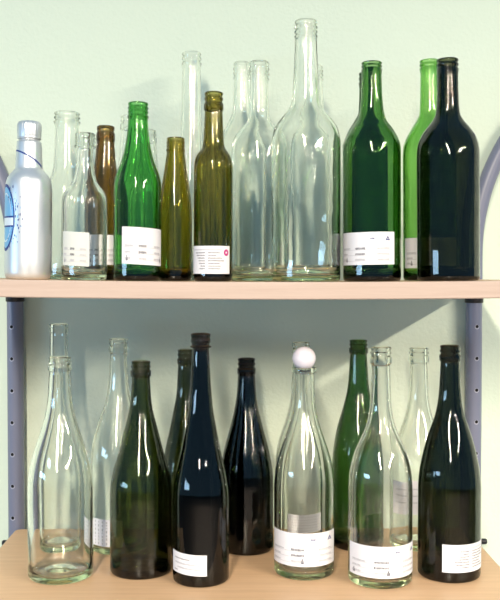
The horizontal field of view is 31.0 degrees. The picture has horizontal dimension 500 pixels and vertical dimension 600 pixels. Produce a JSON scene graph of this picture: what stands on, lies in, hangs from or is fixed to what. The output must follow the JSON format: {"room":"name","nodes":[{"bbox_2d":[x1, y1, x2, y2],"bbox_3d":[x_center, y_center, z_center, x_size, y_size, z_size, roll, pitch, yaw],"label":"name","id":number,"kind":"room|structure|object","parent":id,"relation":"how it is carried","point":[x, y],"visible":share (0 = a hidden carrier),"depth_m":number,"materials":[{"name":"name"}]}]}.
{"room":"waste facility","nodes":[
{"label":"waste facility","id":0,"kind":"room"},
{"bbox_2d":[0,0,499,565],"bbox_3d":[-0.017,-0.016,1.535,6.400,2.750,0.170,0,2,-1],"label":"wall","id":1,"kind":"structure","parent":0,"point":[91,59],"depth_m":1.45,"materials":[{"name":"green paint"}]},
{"bbox_3d":[0.072,1.596,-6.399,18.000,0.050,16.120,0,2,-1],"label":"floor","id":2,"kind":"structure","parent":0,"visible":0},
{"bbox_2d":[0,156,24,544],"bbox_3d":[-0.526,0.464,1.438,0.336,1.796,0.031,0,2,-1],"label":"upright","id":3,"kind":"object","parent":2,"relation":"on","point":[15,312],"visible":0.44,"depth_m":1.42,"materials":[{"name":"blue"}]},
{"bbox_2d":[0,528,499,599],"bbox_3d":[-0.012,0.377,1.260,0.712,0.021,0.334,0,2,-1],"label":"shelf board","id":4,"kind":"object","parent":3,"relation":"attached to","point":[251,577],"visible":0.23,"depth_m":1.16,"materials":[{"name":"brown wood"}]},
{"bbox_2d":[49,323,68,356],"bbox_3d":[-0.281,0.200,1.327,0.075,0.330,0.075,0,2,-1],"label":"wine bottle","id":5,"kind":"object","parent":4,"relation":"on","point":[58,332],"visible":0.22,"depth_m":1.31,"materials":[{"name":"clear glass"}]},
{"bbox_2d":[27,356,93,584],"bbox_3d":[-0.253,0.222,1.201,0.086,0.292,0.086,0,2,-1],"label":"wine bottle","id":6,"kind":"object","parent":4,"relation":"on","point":[60,480],"visible":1,"depth_m":1.17,"materials":[{"name":"clear glass"}]},
{"bbox_2d":[90,338,130,554],"bbox_3d":[-0.193,0.210,1.324,0.084,0.308,0.085,0,2,12],"label":"wine bottle","id":7,"kind":"object","parent":4,"relation":"on","point":[108,434],"visible":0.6,"depth_m":1.30,"materials":[{"name":"clear glass"}]},
{"bbox_2d":[110,360,172,579],"bbox_3d":[-0.148,0.225,1.220,0.084,0.285,0.084,0,2,-1],"label":"wine bottle","id":8,"kind":"object","parent":4,"relation":"on","point":[141,517],"visible":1,"depth_m":1.19,"materials":[{"name":"green glass"}]},
{"bbox_2d":[164,349,191,499],"bbox_3d":[-0.093,0.218,1.317,0.076,0.293,0.076,0,2,-1],"label":"wine bottle","id":9,"kind":"object","parent":4,"relation":"on","point":[174,442],"visible":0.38,"depth_m":1.30,"materials":[{"name":"green glass"}]},
{"bbox_2d":[172,333,228,586],"bbox_3d":[-0.065,0.206,1.185,0.075,0.325,0.075,0,2,-1],"label":"wine bottle","id":10,"kind":"object","parent":4,"relation":"on","point":[200,502],"visible":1,"depth_m":1.16,"materials":[{"name":"black glass"}]},
{"bbox_2d":[222,357,272,555],"bbox_3d":[-0.005,0.225,1.319,0.079,0.280,0.079,1,2,37],"label":"wine bottle","id":11,"kind":"object","parent":4,"relation":"on","point":[246,457],"visible":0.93,"depth_m":1.29,"materials":[{"name":"black glass"}]},
{"bbox_2d":[275,341,309,468],"bbox_3d":[0.075,0.213,1.323,0.076,0.303,0.076,0,2,-1],"label":"wine bottle","id":12,"kind":"object","parent":4,"relation":"on","point":[296,344],"visible":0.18,"depth_m":1.31,"materials":[{"name":"clear glass"}]},
{"bbox_2d":[274,367,334,579],"bbox_3d":[0.073,0.229,1.216,0.082,0.277,0.082,0,2,-1],"label":"wine bottle","id":13,"kind":"object","parent":4,"relation":"on","point":[304,486],"visible":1,"depth_m":1.19,"materials":[{"name":"clear glass"}]},
{"bbox_2d":[292,347,315,367],"bbox_3d":[0.073,0.078,1.212,0.032,0.032,0.032,0,2,-1],"label":"ball","id":14,"kind":"object","parent":13,"relation":"on","point":[303,357],"visible":0.98,"depth_m":1.20,"materials":[{"name":"white plastic"}]},
{"bbox_2d":[332,339,369,550],"bbox_3d":[0.161,0.211,1.336,0.078,0.305,0.078,0,2,-1],"label":"wine bottle","id":15,"kind":"object","parent":4,"relation":"on","point":[355,411],"visible":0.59,"depth_m":1.32,"materials":[{"name":"green glass"}]},
{"bbox_2d":[348,346,412,588],"bbox_3d":[0.171,0.215,1.184,0.084,0.307,0.085,0,2,-3],"label":"wine bottle","id":16,"kind":"object","parent":4,"relation":"on","point":[380,489],"visible":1,"depth_m":1.15,"materials":[{"name":"clear glass"}]},
{"bbox_2d":[399,347,432,550],"bbox_3d":[0.250,0.217,1.337,0.078,0.294,0.079,0,2,-1],"label":"wine bottle","id":17,"kind":"object","parent":4,"relation":"on","point":[418,418],"visible":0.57,"depth_m":1.32,"materials":[{"name":"clear glass"}]},
{"bbox_2d":[417,344,480,582],"bbox_3d":[0.267,0.214,1.205,0.083,0.308,0.084,0,2,-13],"label":"wine bottle","id":18,"kind":"object","parent":4,"relation":"on","point":[449,478],"visible":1,"depth_m":1.18,"materials":[{"name":"black glass"}]},
{"bbox_2d":[0,278,499,299],"bbox_3d":[-0.011,-0.018,1.252,0.730,0.026,0.330,0,2,-1],"label":"shelf board","id":19,"kind":"object","parent":3,"relation":"attached to","point":[29,288],"visible":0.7,"depth_m":1.09,"materials":[{"name":"brown wood"}]},
{"bbox_2d":[4,120,51,278],"bbox_3d":[-0.285,-0.128,1.159,0.060,0.202,0.060,1,2,-1],"label":"bottle","id":20,"kind":"object","parent":19,"relation":"on","point":[28,189],"visible":1,"depth_m":1.14,"materials":[{"name":"white"}]},
{"bbox_2d":[50,110,79,278],"bbox_3d":[-0.265,-0.149,1.294,0.060,0.240,0.058,0,2,-3],"label":"glass bottle","id":21,"kind":"object","parent":19,"relation":"on","point":[66,122],"visible":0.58,"depth_m":1.27,"materials":[{"name":"clear glass"}]},
{"bbox_2d":[61,132,106,279],"bbox_3d":[-0.214,-0.120,1.160,0.059,0.189,0.059,-1,2,-28],"label":"glass bottle","id":22,"kind":"object","parent":19,"relation":"on","point":[84,202],"visible":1,"depth_m":1.14,"materials":[{"name":"clear glass"}]},
{"bbox_2d":[94,125,116,279],"bbox_3d":[-0.203,-0.135,1.254,0.057,0.214,0.056,0,2,-3],"label":"beer bottle","id":23,"kind":"object","parent":19,"relation":"on","point":[105,167],"visible":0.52,"depth_m":1.24,"materials":[{"name":"brown glass"}]},
{"bbox_2d":[117,115,127,169],"bbox_3d":[-0.183,-0.155,1.364,0.062,0.248,0.061,0,2,2],"label":"glass bottle","id":24,"kind":"object","parent":19,"relation":"on","point":[124,120],"visible":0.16,"depth_m":1.35,"materials":[{"name":"clear glass"}]},
{"bbox_2d":[113,101,160,280],"bbox_3d":[-0.145,-0.139,1.160,0.062,0.229,0.062,1,2,42],"label":"beer bottle","id":25,"kind":"object","parent":19,"relation":"on","point":[137,182],"visible":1,"depth_m":1.14,"materials":[{"name":"green glass"}]},
{"bbox_2d":[148,129,161,185],"bbox_3d":[-0.147,-0.134,1.275,0.055,0.212,0.054,0,2,2],"label":"glass bottle","id":26,"kind":"object","parent":19,"relation":"on","point":[152,133],"visible":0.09,"depth_m":1.26,"materials":[{"name":"clear glass"}]},
{"bbox_2d":[160,137,191,280],"bbox_3d":[-0.100,-0.120,1.196,0.045,0.190,0.045,0,2,2],"label":"glass bottle","id":27,"kind":"object","parent":19,"relation":"on","point":[176,205],"visible":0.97,"depth_m":1.18,"materials":[{"name":"green glass"}]},
{"bbox_2d":[181,51,201,279],"bbox_3d":[-0.089,-0.200,1.354,0.058,0.342,0.057,0,2,-3],"label":"wine bottle","id":28,"kind":"object","parent":19,"relation":"on","point":[191,125],"visible":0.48,"depth_m":1.34,"materials":[{"name":"clear glass"}]},
{"bbox_2d":[193,91,232,280],"bbox_3d":[-0.048,-0.146,1.166,0.051,0.244,0.051,0,2,7],"label":"wine bottle","id":29,"kind":"object","parent":19,"relation":"on","point":[213,165],"visible":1,"depth_m":1.15,"materials":[{"name":"green glass"}]},
{"bbox_2d":[223,61,249,280],"bbox_3d":[-0.013,-0.188,1.320,0.077,0.319,0.076,0,2,-3],"label":"wine bottle","id":30,"kind":"object","parent":19,"relation":"on","point":[239,117],"visible":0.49,"depth_m":1.30,"materials":[{"name":"clear glass"}]},
{"bbox_2d":[231,60,274,280],"bbox_3d":[0.012,-0.176,1.236,0.078,0.300,0.077,0,2,2],"label":"wine bottle","id":31,"kind":"object","parent":19,"relation":"on","point":[251,146],"visible":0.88,"depth_m":1.20,"materials":[{"name":"clear glass"}]},
{"bbox_2d":[271,18,340,281],"bbox_3d":[0.072,-0.192,1.161,0.089,0.335,0.089,0,2,-1],"label":"wine bottle","id":32,"kind":"object","parent":19,"relation":"on","point":[305,143],"visible":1,"depth_m":1.13,"materials":[{"name":"clear glass"}]},
{"bbox_2d":[318,64,323,108],"bbox_3d":[0.094,-0.188,1.337,0.075,0.318,0.074,0,2,-3],"label":"wine bottle","id":33,"kind":"object","parent":19,"relation":"on","point":[320,67],"visible":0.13,"depth_m":1.32,"materials":[{"name":"clear glass"}]},
{"bbox_2d":[343,72,361,145],"bbox_3d":[0.170,-0.177,1.298,0.073,0.299,0.072,0,2,2],"label":"wine bottle","id":34,"kind":"object","parent":19,"relation":"on","point":[360,73],"visible":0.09,"depth_m":1.29,"materials":[{"name":"green glass"}]},
{"bbox_2d":[343,60,400,280],"bbox_3d":[0.158,-0.165,1.163,0.075,0.282,0.075,1,2,42],"label":"wine bottle","id":35,"kind":"object","parent":19,"relation":"on","point":[372,147],"visible":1,"depth_m":1.13,"materials":[{"name":"green glass"}]},
{"bbox_2d":[403,58,436,279],"bbox_3d":[0.254,-0.182,1.268,0.078,0.309,0.077,0,2,2],"label":"wine bottle","id":36,"kind":"object","parent":19,"relation":"on","point":[428,74],"visible":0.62,"depth_m":1.25,"materials":[{"name":"green glass"}]},
{"bbox_2d":[417,57,479,280],"bbox_3d":[0.257,-0.168,1.164,0.081,0.286,0.080,0,2,-3],"label":"wine bottle","id":37,"kind":"object","parent":19,"relation":"on","point":[448,151],"visible":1,"depth_m":1.13,"materials":[{"name":"black glass"}]},
{"bbox_2d":[465,136,499,545],"bbox_3d":[0.511,0.463,1.449,0.336,1.796,0.032,0,2,-1],"label":"upright","id":38,"kind":"object","parent":2,"relation":"on","point":[490,172],"visible":0.41,"depth_m":1.43,"materials":[{"name":"blue"}]}
]}

